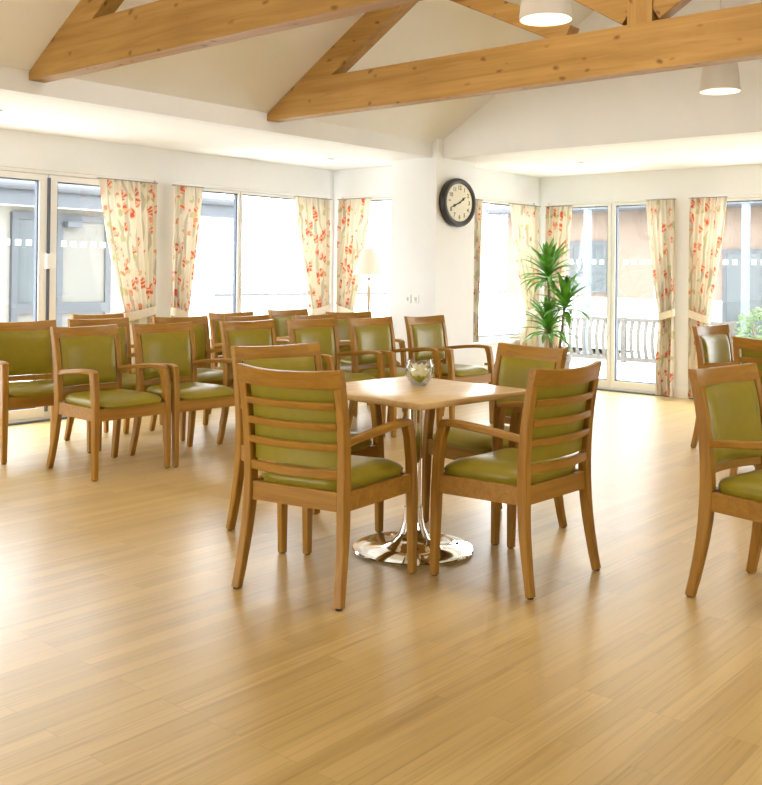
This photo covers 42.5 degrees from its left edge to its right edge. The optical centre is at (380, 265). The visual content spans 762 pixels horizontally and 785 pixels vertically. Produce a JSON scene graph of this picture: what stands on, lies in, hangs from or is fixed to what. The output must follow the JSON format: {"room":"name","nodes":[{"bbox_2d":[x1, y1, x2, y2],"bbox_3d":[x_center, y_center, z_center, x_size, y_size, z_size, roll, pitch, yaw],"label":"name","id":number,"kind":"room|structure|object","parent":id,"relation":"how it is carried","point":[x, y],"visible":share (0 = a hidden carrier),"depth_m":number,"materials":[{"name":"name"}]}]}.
{"room":"care facility","nodes":[
{"label":"care facility","id":0,"kind":"room"},
{"bbox_2d":[0,128,333,368],"bbox_3d":[-4.276,0.013,6.859,0.220,2.567,11.650,0,-1,41],"label":"wall","id":1,"kind":"structure","parent":0,"point":[18,149],"depth_m":9.27,"materials":[{"name":"beige paint"}]},
{"bbox_2d":[0,166,153,425],"bbox_3d":[-3.243,0.247,7.979,0.132,2.140,3.300,0,-1,41],"label":"door","id":2,"kind":"structure","parent":1,"relation":"in","point":[46,182],"depth_m":8.37,"materials":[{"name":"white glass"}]},
{"bbox_2d":[97,177,157,363],"bbox_3d":[-2.307,0.268,8.881,0.104,2.091,0.634,0,-1,43],"label":"curtain","id":3,"kind":"object","parent":2,"relation":"attached to","point":[129,207],"visible":0.62,"depth_m":8.91,"materials":[{"name":"beige fabric"}]},
{"bbox_2d":[172,183,324,345],"bbox_3d":[-1.336,0.021,10.188,0.150,1.615,2.190,0,-1,41],"label":"window","id":4,"kind":"structure","parent":1,"relation":"in","point":[238,194],"depth_m":10.03,"materials":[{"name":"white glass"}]},
{"bbox_2d":[170,184,203,316],"bbox_3d":[-1.862,0.077,9.391,0.104,1.691,0.362,0,-1,41],"label":"curtain","id":5,"kind":"object","parent":4,"relation":"attached to","point":[188,199],"visible":0.8,"depth_m":9.36,"materials":[{"name":"fabric"}]},
{"bbox_2d":[294,196,331,314],"bbox_3d":[-0.745,0.099,10.694,0.104,1.691,0.554,0,-1,41],"label":"curtain","id":6,"kind":"object","parent":4,"relation":"attached to","point":[312,213],"visible":0.8,"depth_m":10.71,"materials":[{"name":"fabric"}]},
{"bbox_2d":[0,66,431,157],"bbox_3d":[-3.039,-1.236,5.635,0.120,0.189,10.970,0,-1,41],"label":"wall","id":7,"kind":"structure","parent":0,"point":[14,81],"depth_m":7.45,"materials":[{"name":"beige paint"}]},
{"bbox_2d":[0,0,593,141],"bbox_3d":[-1.802,-2.356,4.593,3.425,2.339,11.270,0,-1,41],"label":"ceiling","id":8,"kind":"structure","parent":0,"point":[255,73],"depth_m":7.52,"materials":[{"name":"paint"}]},
{"bbox_2d":[29,0,421,82],"bbox_3d":[0.225,-2.216,4.326,6.522,2.036,0.115,0,-1,41],"label":"roof truss","id":9,"kind":"object","parent":8,"relation":"attached to","point":[94,37],"visible":1,"depth_m":5.48,"materials":[{"name":"brown wood"}]},
{"bbox_2d":[267,0,761,122],"bbox_3d":[1.645,-2.188,5.983,6.522,2.036,0.270,0,-1,41],"label":"roof truss","id":10,"kind":"object","parent":8,"relation":"attached to","point":[649,41],"visible":1,"depth_m":6.42,"materials":[{"name":"brown wood"}]},
{"bbox_2d":[519,0,572,26],"bbox_3d":[0.867,-2.254,5.090,0.278,1.953,0.278,0,-1,41],"label":"pendant lamp","id":11,"kind":"object","parent":8,"relation":"hanging from","point":[541,13],"visible":1,"depth_m":5.02,"materials":[{"name":"beige fabric"}]},
{"bbox_2d":[700,0,740,94],"bbox_3d":[2.415,-2.208,6.950,0.278,1.941,0.278,0,-1,41],"label":"pendant lamp","id":12,"kind":"object","parent":8,"relation":"hanging from","point":[721,79],"visible":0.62,"depth_m":6.84,"materials":[{"name":"beige fabric"}]},
{"bbox_2d":[332,166,391,311],"bbox_3d":[-0.018,0.089,10.736,1.200,2.567,0.220,0,-1,41],"label":"wall","id":13,"kind":"structure","parent":0,"point":[371,181],"depth_m":10.84,"materials":[{"name":"beige paint"}]},
{"bbox_2d":[343,195,390,201],"bbox_3d":[-0.059,0.040,10.687,1.020,1.615,0.150,0,-1,41],"label":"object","id":14,"kind":"structure","parent":13,"relation":"in","point":[379,197],"depth_m":10.67,"materials":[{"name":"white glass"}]},
{"bbox_2d":[336,197,370,311],"bbox_3d":[-0.302,0.104,10.743,0.483,1.691,0.104,0,0,38],"label":"curtain","id":15,"kind":"object","parent":14,"relation":"attached to","point":[353,213],"visible":0.69,"depth_m":10.76,"materials":[{"name":"beige fabric"}]},
{"bbox_2d":[0,390,761,784],"bbox_3d":[0.244,1.391,4.136,10.400,0.120,13.633,0,-1,41],"label":"floor","id":16,"kind":"structure","parent":0,"point":[130,654],"depth_m":3.52,"materials":[{"name":"brown wood"}]},
{"bbox_2d":[0,320,90,464],"bbox_3d":[-2.469,0.858,6.919,0.664,0.922,0.590,1,-1,-44],"label":"armchair","id":17,"kind":"object","parent":16,"relation":"on","point":[25,347],"visible":0.84,"depth_m":7.00,"materials":[{"name":"green leather"}]},
{"bbox_2d":[0,330,51,375],"bbox_3d":[-2.606,0.629,7.063,0.468,0.316,0.092,1,-1,-44],"label":"cushion","id":18,"kind":"object","parent":17,"relation":"on","point":[27,352],"depth_m":7.09,"materials":[{"name":"green leather"}]},
{"bbox_2d":[9,380,82,397],"bbox_3d":[-2.426,0.853,6.875,0.557,0.076,0.468,1,-1,-44],"label":"seat cushion","id":19,"kind":"object","parent":17,"relation":"on","point":[37,388],"depth_m":6.69,"materials":[{"name":"green leather"}]},
{"bbox_2d":[46,324,170,480],"bbox_3d":[-1.806,0.862,6.424,0.646,0.922,0.583,0,-1,40],"label":"armchair","id":20,"kind":"object","parent":16,"relation":"on","point":[88,357],"visible":1,"depth_m":6.41,"materials":[{"name":"brown wood"}]},
{"bbox_2d":[59,335,115,386],"bbox_3d":[-1.970,0.633,6.567,0.100,0.316,0.411,0,-1,40],"label":"cushion","id":21,"kind":"object","parent":20,"relation":"on","point":[94,352],"depth_m":6.56,"materials":[{"name":"green leather"}]},
{"bbox_2d":[65,389,161,409],"bbox_3d":[-1.755,0.857,6.381,0.512,0.076,0.489,0,-1,40],"label":"seat cushion","id":22,"kind":"object","parent":20,"relation":"on","point":[109,399],"depth_m":6.25,"materials":[{"name":"green leather"}]},
{"bbox_2d":[64,317,162,450],"bbox_3d":[-2.022,0.866,7.412,0.583,0.922,0.646,1,-1,-43],"label":"armchair","id":23,"kind":"object","parent":16,"relation":"on","point":[128,379],"visible":0.26,"depth_m":7.63,"materials":[{"name":"brown wood"}]},
{"bbox_2d":[118,327,126,364],"bbox_3d":[-2.170,0.637,7.573,0.411,0.316,0.100,1,-1,-43],"label":"cushion","id":24,"kind":"object","parent":23,"relation":"on","point":[122,330],"depth_m":7.67,"materials":[{"name":"green leather"}]},
{"bbox_2d":[103,373,159,389],"bbox_3d":[-1.976,0.861,7.364,0.489,0.076,0.512,1,-1,-43],"label":"seat cushion","id":25,"kind":"object","parent":23,"relation":"on","point":[128,379],"depth_m":7.21,"materials":[{"name":"green leather"}]},
{"bbox_2d":[71,313,161,432],"bbox_3d":[-2.241,0.869,8.229,0.646,0.922,0.583,0,-1,41],"label":"armchair","id":26,"kind":"object","parent":16,"relation":"on","point":[115,315],"visible":0.06,"depth_m":8.34,"materials":[{"name":"brown wood"}]},
{"bbox_2d":[128,322,234,467],"bbox_3d":[-1.388,0.870,6.873,0.646,0.922,0.583,0,-1,43],"label":"armchair","id":27,"kind":"object","parent":16,"relation":"on","point":[172,345],"visible":0.84,"depth_m":6.86,"materials":[{"name":"brown wood"}]},
{"bbox_2d":[140,332,191,379],"bbox_3d":[-1.546,0.641,7.023,0.100,0.316,0.411,0,-1,43],"label":"cushion","id":28,"kind":"object","parent":27,"relation":"on","point":[155,347],"depth_m":7.02,"materials":[{"name":"green leather"}]},
{"bbox_2d":[146,382,233,400],"bbox_3d":[-1.339,0.865,6.828,0.512,0.076,0.489,0,-1,43],"label":"seat cushion","id":29,"kind":"object","parent":27,"relation":"on","point":[187,391],"depth_m":6.70,"materials":[{"name":"green leather"}]},
{"bbox_2d":[149,316,233,440],"bbox_3d":[-1.497,0.875,7.893,0.583,0.922,0.646,1,-1,-40],"label":"armchair","id":30,"kind":"object","parent":16,"relation":"on","point":[205,374],"visible":0.37,"depth_m":8.11,"materials":[{"name":"brown wood"}]},
{"bbox_2d":[193,325,205,359],"bbox_3d":[-1.636,0.647,8.062,0.411,0.316,0.100,1,-1,-40],"label":"cushion","id":31,"kind":"object","parent":30,"relation":"on","point":[199,330],"depth_m":8.14,"materials":[{"name":"green leather"}]},
{"bbox_2d":[197,368,233,382],"bbox_3d":[-1.453,0.871,7.842,0.489,0.076,0.512,1,-1,-40],"label":"seat cushion","id":32,"kind":"object","parent":30,"relation":"on","point":[204,375],"depth_m":7.68,"materials":[{"name":"green leather"}]},
{"bbox_2d":[219,314,269,424],"bbox_3d":[-0.978,0.884,8.227,0.646,0.922,0.583,0,-1,43],"label":"armchair","id":33,"kind":"object","parent":16,"relation":"on","point":[257,317],"visible":0.02,"depth_m":8.43,"materials":[{"name":"brown wood"}]},
{"bbox_2d":[208,311,288,413],"bbox_3d":[-1.205,0.885,8.876,0.646,0.922,0.583,0,-1,43],"label":"armchair","id":34,"kind":"object","parent":16,"relation":"on","point":[214,318],"visible":0.16,"depth_m":8.87,"materials":[{"name":"brown wood"}]},
{"bbox_2d":[215,320,222,355],"bbox_3d":[-1.362,0.657,9.027,0.100,0.316,0.411,0,-1,43],"label":"cushion","id":35,"kind":"object","parent":34,"relation":"on","point":[217,326],"depth_m":8.87,"materials":[{"name":"green leather"}]},
{"bbox_2d":[216,319,322,444],"bbox_3d":[-0.852,0.879,7.343,0.646,0.922,0.583,0,-1,45],"label":"armchair","id":36,"kind":"object","parent":16,"relation":"on","point":[262,332],"visible":0.34,"depth_m":7.42,"materials":[{"name":"brown wood"}]},
{"bbox_2d":[227,329,271,373],"bbox_3d":[-1.006,0.650,7.499,0.100,0.316,0.411,0,-1,45],"label":"cushion","id":37,"kind":"object","parent":36,"relation":"on","point":[235,337],"depth_m":7.48,"materials":[{"name":"green leather"}]},
{"bbox_2d":[226,342,383,553],"bbox_3d":[-0.402,0.868,4.924,0.629,0.922,0.575,1,-1,-41],"label":"armchair","id":38,"kind":"object","parent":16,"relation":"on","point":[304,356],"visible":0.21,"depth_m":4.91,"materials":[{"name":"brown wood"}]},
{"bbox_2d":[242,357,314,370],"bbox_3d":[-0.526,0.639,5.074,0.443,0.316,0.090,1,-1,-41],"label":"cushion","id":39,"kind":"object","parent":38,"relation":"on","point":[277,363],"depth_m":5.11,"materials":[{"name":"green leather"}]},
{"bbox_2d":[350,431,371,450],"bbox_3d":[-0.363,0.863,4.879,0.527,0.076,0.457,1,-1,-41],"label":"seat cushion","id":40,"kind":"object","parent":38,"relation":"on","point":[366,445],"depth_m":4.84,"materials":[{"name":"green leather"}]},
{"bbox_2d":[268,308,341,357],"bbox_3d":[-0.767,0.896,9.733,0.646,0.922,0.583,0,-1,45],"label":"armchair","id":41,"kind":"object","parent":16,"relation":"on","point":[279,317],"visible":0.18,"depth_m":9.81,"materials":[{"name":"brown wood"}]},
{"bbox_2d":[274,316,292,344],"bbox_3d":[-0.920,0.668,9.888,0.100,0.316,0.411,0,-1,45],"label":"cushion","id":42,"kind":"object","parent":41,"relation":"on","point":[281,330],"depth_m":9.79,"materials":[{"name":"green leather"}]},
{"bbox_2d":[231,363,417,610],"bbox_3d":[-0.246,0.864,4.117,0.583,0.922,0.646,0,0,30],"label":"armchair","id":43,"kind":"object","parent":16,"relation":"on","point":[296,420],"visible":1,"depth_m":3.93,"materials":[{"name":"brown wood"}]},
{"bbox_2d":[250,384,336,467],"bbox_3d":[-0.352,0.634,3.929,0.411,0.316,0.100,0,0,30],"label":"cushion","id":44,"kind":"object","parent":43,"relation":"on","point":[303,430],"depth_m":3.89,"materials":[{"name":"green leather"}]},
{"bbox_2d":[262,455,402,490],"bbox_3d":[-0.213,0.860,4.175,0.489,0.076,0.512,0,0,30],"label":"seat cushion","id":45,"kind":"object","parent":43,"relation":"on","point":[366,473],"depth_m":4.00,"materials":[{"name":"green leather"}]},
{"bbox_2d":[292,314,377,372],"bbox_3d":[-0.415,0.893,8.575,0.646,0.922,0.583,0,-1,44],"label":"armchair","id":46,"kind":"object","parent":16,"relation":"on","point":[347,367],"visible":0.08,"depth_m":8.73,"materials":[{"name":"brown wood"}]},
{"bbox_2d":[340,362,374,372],"bbox_3d":[-0.368,0.888,8.529,0.512,0.076,0.489,0,-1,44],"label":"seat cushion","id":47,"kind":"object","parent":46,"relation":"on","point":[347,367],"depth_m":8.37,"materials":[{"name":"green leather"}]},
{"bbox_2d":[286,318,385,436],"bbox_3d":[-0.387,0.887,7.748,0.646,0.922,0.583,0,-1,45],"label":"armchair","id":48,"kind":"object","parent":16,"relation":"on","point":[323,331],"visible":0.36,"depth_m":7.88,"materials":[{"name":"brown wood"}]},
{"bbox_2d":[294,327,335,366],"bbox_3d":[-0.540,0.658,7.903,0.100,0.316,0.411,0,-1,45],"label":"cushion","id":49,"kind":"object","parent":48,"relation":"on","point":[326,336],"depth_m":7.94,"materials":[{"name":"green leather"}]},
{"bbox_2d":[345,372,376,381],"bbox_3d":[-0.340,0.883,7.701,0.512,0.076,0.489,0,-1,45],"label":"seat cushion","id":50,"kind":"object","parent":48,"relation":"on","point":[349,376],"depth_m":7.62,"materials":[{"name":"green leather"}]},
{"bbox_2d":[326,311,406,416],"bbox_3d":[-0.172,0.900,9.242,0.583,0.922,0.646,1,0,-34],"label":"armchair","id":51,"kind":"object","parent":16,"relation":"on","point":[344,335],"visible":0.22,"depth_m":9.35,"materials":[{"name":"brown wood"}]},
{"bbox_2d":[337,319,350,351],"bbox_3d":[-0.293,0.672,9.425,0.411,0.316,0.100,1,0,-34],"label":"cushion","id":52,"kind":"object","parent":51,"relation":"on","point":[343,327],"depth_m":9.36,"materials":[{"name":"green leather"}]},
{"bbox_2d":[341,357,399,367],"bbox_3d":[-0.135,0.895,9.187,0.489,0.076,0.512,1,0,-34],"label":"seat cushion","id":53,"kind":"object","parent":51,"relation":"on","point":[344,359],"depth_m":9.10,"materials":[{"name":"green leather"}]},
{"bbox_2d":[353,248,384,310],"bbox_3d":[-0.132,0.591,10.298,0.344,1.555,0.344,0,-1,41],"label":"floor lamp","id":54,"kind":"object","parent":16,"relation":"on","point":[369,263],"visible":0.62,"depth_m":10.21,"materials":[{"name":"fabric"}]},
{"bbox_2d":[347,316,441,437],"bbox_3d":[0.082,0.895,8.149,0.646,0.922,0.583,0,-1,45],"label":"armchair","id":55,"kind":"object","parent":16,"relation":"on","point":[374,334],"visible":0.7,"depth_m":8.18,"materials":[{"name":"brown wood"}]},
{"bbox_2d":[355,325,391,364],"bbox_3d":[-0.071,0.667,8.305,0.100,0.316,0.411,0,-1,45],"label":"cushion","id":56,"kind":"object","parent":55,"relation":"on","point":[367,337],"depth_m":8.29,"materials":[{"name":"green leather"}]},
{"bbox_2d":[361,367,434,378],"bbox_3d":[0.129,0.891,8.103,0.512,0.076,0.489,0,-1,45],"label":"seat cushion","id":57,"kind":"object","parent":55,"relation":"on","point":[399,372],"depth_m":7.99,"materials":[{"name":"green leather"}]},
{"bbox_2d":[390,139,474,367],"bbox_3d":[0.527,0.063,10.065,0.580,2.624,0.650,0,-1,41],"label":"wall pier","id":58,"kind":"object","parent":16,"relation":"on","point":[432,259],"visible":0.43,"depth_m":9.85,"materials":[{"name":"beige paint"}]},
{"bbox_2d":[405,295,410,302],"bbox_3d":[0.270,0.330,9.844,0.072,0.086,0.013,0,-1,41],"label":"light switch","id":59,"kind":"object","parent":58,"relation":"attached to","point":[407,297],"visible":1,"depth_m":9.84,"materials":[{"name":"white plastic"}]},
{"bbox_2d":[413,295,418,303],"bbox_3d":[0.346,0.331,9.779,0.072,0.086,0.013,0,-1,41],"label":"light switch","id":60,"kind":"object","parent":58,"relation":"attached to","point":[415,297],"visible":1,"depth_m":9.77,"materials":[{"name":"white plastic"}]},
{"bbox_2d":[439,178,475,226],"bbox_3d":[0.772,-0.636,9.840,0.078,0.491,0.554,0,-1,41],"label":"wall clock","id":61,"kind":"object","parent":58,"relation":"attached to","point":[457,201],"visible":1,"depth_m":9.80,"materials":[{"name":"black plastic"}]},
{"bbox_2d":[346,376,525,566],"bbox_3d":[0.154,0.953,4.602,0.790,0.760,0.790,0,-1,45],"label":"dining table","id":62,"kind":"object","parent":16,"relation":"on","point":[386,548],"visible":0.72,"depth_m":4.52,"materials":[{"name":"brown wood"}]},
{"bbox_2d":[405,358,433,384],"bbox_3d":[0.186,0.513,4.745,0.142,0.122,0.142,0,-1,41],"label":"glass bowl","id":63,"kind":"object","parent":62,"relation":"on","point":[414,383],"visible":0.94,"depth_m":4.74,"materials":[{"name":"clear glass"}]},
{"bbox_2d":[408,363,430,381],"bbox_3d":[0.186,0.517,4.745,0.113,0.092,0.113,1,0,-27],"label":"plant","id":64,"kind":"object","parent":63,"relation":"in","point":[419,372],"visible":1,"depth_m":4.72,"materials":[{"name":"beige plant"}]},
{"bbox_2d":[403,315,493,422],"bbox_3d":[0.565,0.904,8.544,0.646,0.922,0.583,0,-1,44],"label":"armchair","id":65,"kind":"object","parent":16,"relation":"on","point":[425,331],"visible":0.75,"depth_m":8.54,"materials":[{"name":"brown wood"}]},
{"bbox_2d":[411,324,444,360],"bbox_3d":[0.409,0.675,8.697,0.100,0.316,0.411,0,-1,44],"label":"cushion","id":66,"kind":"object","parent":65,"relation":"on","point":[422,335],"depth_m":8.68,"materials":[{"name":"green leather"}]},
{"bbox_2d":[426,364,488,377],"bbox_3d":[0.614,0.899,8.498,0.512,0.076,0.489,0,-1,44],"label":"seat cushion","id":67,"kind":"object","parent":65,"relation":"on","point":[459,370],"depth_m":8.35,"materials":[{"name":"green leather"}]},
{"bbox_2d":[422,342,567,544],"bbox_3d":[0.614,0.881,5.083,0.597,0.922,0.553,1,0,-38],"label":"armchair","id":68,"kind":"object","parent":16,"relation":"on","point":[513,362],"visible":0.46,"depth_m":5.10,"materials":[{"name":"brown wood"}]},
{"bbox_2d":[432,424,509,452],"bbox_3d":[0.565,0.875,5.046,0.474,0.076,0.464,1,0,-38],"label":"seat cushion","id":69,"kind":"object","parent":68,"relation":"on","point":[459,440],"depth_m":4.88,"materials":[{"name":"green leather"}]},
{"bbox_2d":[496,357,555,416],"bbox_3d":[0.776,0.655,5.209,0.093,0.316,0.390,1,0,-38],"label":"cushion","id":70,"kind":"object","parent":68,"relation":"on","point":[510,371],"depth_m":5.26,"materials":[{"name":"green leather"}]},
{"bbox_2d":[430,361,601,599],"bbox_3d":[0.619,0.875,4.267,0.548,0.922,0.620,0,-1,42],"label":"armchair","id":71,"kind":"object","parent":16,"relation":"on","point":[554,421],"visible":1,"depth_m":4.12,"materials":[{"name":"brown wood"}]},
{"bbox_2d":[444,448,575,484],"bbox_3d":[0.577,0.870,4.305,0.435,0.076,0.520,0,-1,42],"label":"seat cushion","id":72,"kind":"object","parent":71,"relation":"on","point":[498,467],"depth_m":4.15,"materials":[{"name":"green leather"}]},
{"bbox_2d":[531,381,589,461],"bbox_3d":[0.760,0.648,4.145,0.085,0.316,0.437,0,-1,42],"label":"cushion","id":73,"kind":"object","parent":71,"relation":"on","point":[560,427],"depth_m":4.09,"materials":[{"name":"green leather"}]},
{"bbox_2d":[513,237,598,368],"bbox_3d":[1.872,0.534,10.610,0.982,1.721,0.809,0,-1,41],"label":"potted plant","id":74,"kind":"object","parent":16,"relation":"on","point":[548,261],"visible":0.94,"depth_m":10.59,"materials":[{"name":"green plant"}]},
{"bbox_2d":[690,324,733,447],"bbox_3d":[2.729,0.921,7.422,0.583,0.922,0.646,1,-1,-43],"label":"armchair","id":75,"kind":"object","parent":16,"relation":"on","point":[714,346],"visible":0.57,"depth_m":7.54,"materials":[{"name":"brown wood"}]},
{"bbox_2d":[701,334,730,367],"bbox_3d":[2.582,0.693,7.584,0.411,0.316,0.100,1,-1,-43],"label":"cushion","id":76,"kind":"object","parent":75,"relation":"on","point":[716,348],"depth_m":7.59,"materials":[{"name":"green leather"}]},
{"bbox_2d":[685,363,761,596],"bbox_3d":[1.615,0.885,3.955,0.583,0.922,0.646,1,-1,-42],"label":"armchair","id":77,"kind":"object","parent":16,"relation":"on","point":[727,399],"visible":1,"depth_m":3.97,"materials":[{"name":"brown wood"}]},
{"bbox_2d":[704,381,761,465],"bbox_3d":[1.472,0.656,4.121,0.411,0.316,0.100,1,-1,-42],"label":"cushion","id":78,"kind":"object","parent":77,"relation":"on","point":[734,408],"depth_m":4.12,"materials":[{"name":"green leather"}]},
{"bbox_2d":[718,468,761,501],"bbox_3d":[1.659,0.880,3.906,0.489,0.076,0.512,1,-1,-42],"label":"seat cushion","id":79,"kind":"object","parent":77,"relation":"on","point":[744,487],"depth_m":3.87,"materials":[{"name":"green leather"}]},
{"bbox_2d":[729,336,761,475],"bbox_3d":[2.596,0.912,6.291,0.583,0.922,0.646,0,0,39],"label":"armchair","id":80,"kind":"object","parent":16,"relation":"on","point":[751,349],"visible":0.28,"depth_m":6.18,"materials":[{"name":"brown wood"}]},
{"bbox_2d":[741,349,761,383],"bbox_3d":[2.462,0.681,6.121,0.411,0.316,0.100,0,0,39],"label":"cushion","id":81,"kind":"object","parent":80,"relation":"on","point":[748,355],"depth_m":6.17,"materials":[{"name":"green leather"}]},
{"bbox_2d":[0,92,761,177],"bbox_3d":[0.192,-1.176,4.211,10.000,0.120,13.453,0,-1,41],"label":"ceiling","id":82,"kind":"structure","parent":0,"point":[22,113],"depth_m":8.94,"materials":[{"name":"white paint"}]},
{"bbox_2d":[473,168,539,369],"bbox_3d":[1.292,0.107,11.096,0.220,2.567,1.973,0,-1,41],"label":"wall","id":83,"kind":"structure","parent":0,"point":[492,184],"depth_m":11.06,"materials":[{"name":"beige paint"}]},
{"bbox_2d":[473,197,532,344],"bbox_3d":[1.354,0.059,11.068,0.150,1.615,1.350,0,-1,41],"label":"window","id":84,"kind":"structure","parent":83,"relation":"in","point":[512,337],"depth_m":11.01,"materials":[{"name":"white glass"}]},
{"bbox_2d":[473,199,483,341],"bbox_3d":[1.034,0.050,10.512,0.107,1.528,0.135,0,-1,41],"label":"curtain","id":85,"kind":"object","parent":84,"relation":"attached to","point":[478,214],"visible":0.87,"depth_m":10.48,"materials":[{"name":"beige fabric"}]},
{"bbox_2d":[508,203,540,346],"bbox_3d":[1.633,0.136,11.222,0.104,1.678,0.636,0,-1,43],"label":"curtain","id":86,"kind":"object","parent":84,"relation":"attached to","point":[525,218],"visible":0.77,"depth_m":11.24,"materials":[{"name":"beige fabric"}]},
{"bbox_2d":[444,0,761,158],"bbox_3d":[3.116,-2.187,7.699,6.930,2.261,0.150,0,-1,41],"label":"wall","id":87,"kind":"structure","parent":0,"point":[668,106],"depth_m":8.53,"materials":[{"name":"paint"}]},
{"bbox_2d":[538,164,761,386],"bbox_3d":[5.260,0.138,8.849,8.730,2.567,0.220,0,-1,41],"label":"wall","id":88,"kind":"structure","parent":0,"point":[681,185],"depth_m":10.49,"materials":[{"name":"beige paint"}]},
{"bbox_2d":[549,198,670,396],"bbox_3d":[2.568,0.335,11.080,1.520,2.140,0.132,0,-1,41],"label":"door","id":89,"kind":"structure","parent":88,"relation":"in","point":[610,383],"depth_m":11.02,"materials":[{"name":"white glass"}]},
{"bbox_2d":[544,205,572,347],"bbox_3d":[2.047,0.342,11.357,0.352,2.078,0.104,0,-1,41],"label":"curtain","id":90,"kind":"object","parent":89,"relation":"attached to","point":[558,218],"visible":0.3,"depth_m":11.36,"materials":[{"name":"fabric"}]},
{"bbox_2d":[646,198,675,395],"bbox_3d":[3.002,0.334,10.538,0.340,2.106,0.104,0,-1,41],"label":"curtain","id":91,"kind":"object","parent":89,"relation":"attached to","point":[660,212],"visible":1,"depth_m":10.50,"materials":[{"name":"beige fabric"}]},
{"bbox_2d":[668,386,688,398],"bbox_3d":[3.180,1.348,10.456,0.230,0.120,0.016,0,-1,41],"label":"baseboard","id":92,"kind":"structure","parent":88,"relation":"attached to","point":[679,392],"depth_m":10.44,"materials":[{"name":"beige wood"}]},
{"bbox_2d":[689,194,761,398],"bbox_3d":[4.371,0.346,9.534,2.770,2.140,0.132,0,-1,41],"label":"door","id":93,"kind":"structure","parent":88,"relation":"in","point":[739,198],"depth_m":10.09,"materials":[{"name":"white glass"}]},
{"bbox_2d":[688,196,726,397],"bbox_3d":[3.392,0.336,10.203,0.407,2.106,0.104,0,-1,41],"label":"curtain","id":94,"kind":"object","parent":93,"relation":"attached to","point":[706,214],"visible":0.73,"depth_m":10.24,"materials":[{"name":"beige fabric"}]},
{"label":"outside","id":95,"kind":"structure","parent":0,"visible":0},
{"bbox_2d":[214,288,636,354],"bbox_3d":[-1.645,1.645,21.140,90.000,0.160,90.000,0,-1,41],"label":"ground","id":96,"kind":"structure","parent":95,"point":[486,327],"depth_m":29.67,"materials":[{"name":"white"}]},
{"bbox_2d":[580,208,593,353],"bbox_3d":[3.426,0.231,16.290,0.160,2.480,0.160,0,-1,41],"label":"post","id":97,"kind":"object","parent":96,"relation":"on","point":[587,230],"visible":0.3,"depth_m":16.25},
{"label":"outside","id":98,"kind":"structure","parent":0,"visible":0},
{"bbox_2d":[570,351,655,382],"bbox_3d":[10.445,1.593,13.501,13.700,0.119,13.867,0,-1,41],"label":"patio","id":99,"kind":"structure","parent":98,"point":[630,371],"depth_m":13.94,"materials":[{"name":"white concrete"}]},
{"bbox_2d":[484,201,761,351],"bbox_3d":[6.553,-0.447,17.244,8.900,3.920,3.700,0,-1,41],"label":"building","id":100,"kind":"structure","parent":99,"relation":"on","point":[636,289],"depth_m":17.25,"materials":[{"name":"stone"}]},
{"bbox_2d":[559,316,736,362],"bbox_3d":[3.685,1.119,14.908,3.430,0.690,0.110,0,-1,41],"label":"fence","id":101,"kind":"object","parent":99,"relation":"on","point":[623,320],"visible":0.41,"depth_m":14.91,"materials":[{"name":"white metal"}]},
{"bbox_2d":[739,202,752,356],"bbox_3d":[5.423,0.242,14.579,0.160,2.480,0.160,0,-1,41],"label":"post","id":102,"kind":"object","parent":99,"relation":"on","point":[746,206],"visible":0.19,"depth_m":14.54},
{"bbox_2d":[732,305,761,355],"bbox_3d":[5.139,0.982,13.106,0.848,0.980,0.880,0,-1,41],"label":"shrub","id":103,"kind":"object","parent":99,"relation":"on","point":[749,323],"visible":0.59,"depth_m":13.08,"materials":[{"name":"plant"}]},
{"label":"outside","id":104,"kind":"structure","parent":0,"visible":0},
{"bbox_2d":[11,357,578,381],"bbox_3d":[-7.267,1.383,12.813,12.300,0.119,18.433,0,-1,41],"label":"terrace","id":105,"kind":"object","parent":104,"point":[572,357],"depth_m":11.56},
{"bbox_2d":[0,179,233,338],"bbox_3d":[-6.259,-0.522,13.277,3.609,3.720,8.400,0,-1,41],"label":"building","id":106,"kind":"structure","parent":105,"relation":"on","point":[86,282],"depth_m":13.40,"materials":[{"name":"stone"}]},
{"bbox_2d":[64,221,82,227],"bbox_3d":[-4.198,-0.568,13.368,0.100,0.080,0.220,0,-1,41],"label":"light","id":107,"kind":"object","parent":106,"relation":"attached to","point":[67,224],"depth_m":13.33,"materials":[{"name":"metal"}]},
{"bbox_2d":[214,290,506,321],"bbox_3d":[-0.011,1.058,23.964,0.280,0.850,15.700,0,-1,41],"label":"wall","id":108,"kind":"structure","parent":105,"relation":"on","point":[490,301],"depth_m":21.79,"materials":[{"name":"white paint"}]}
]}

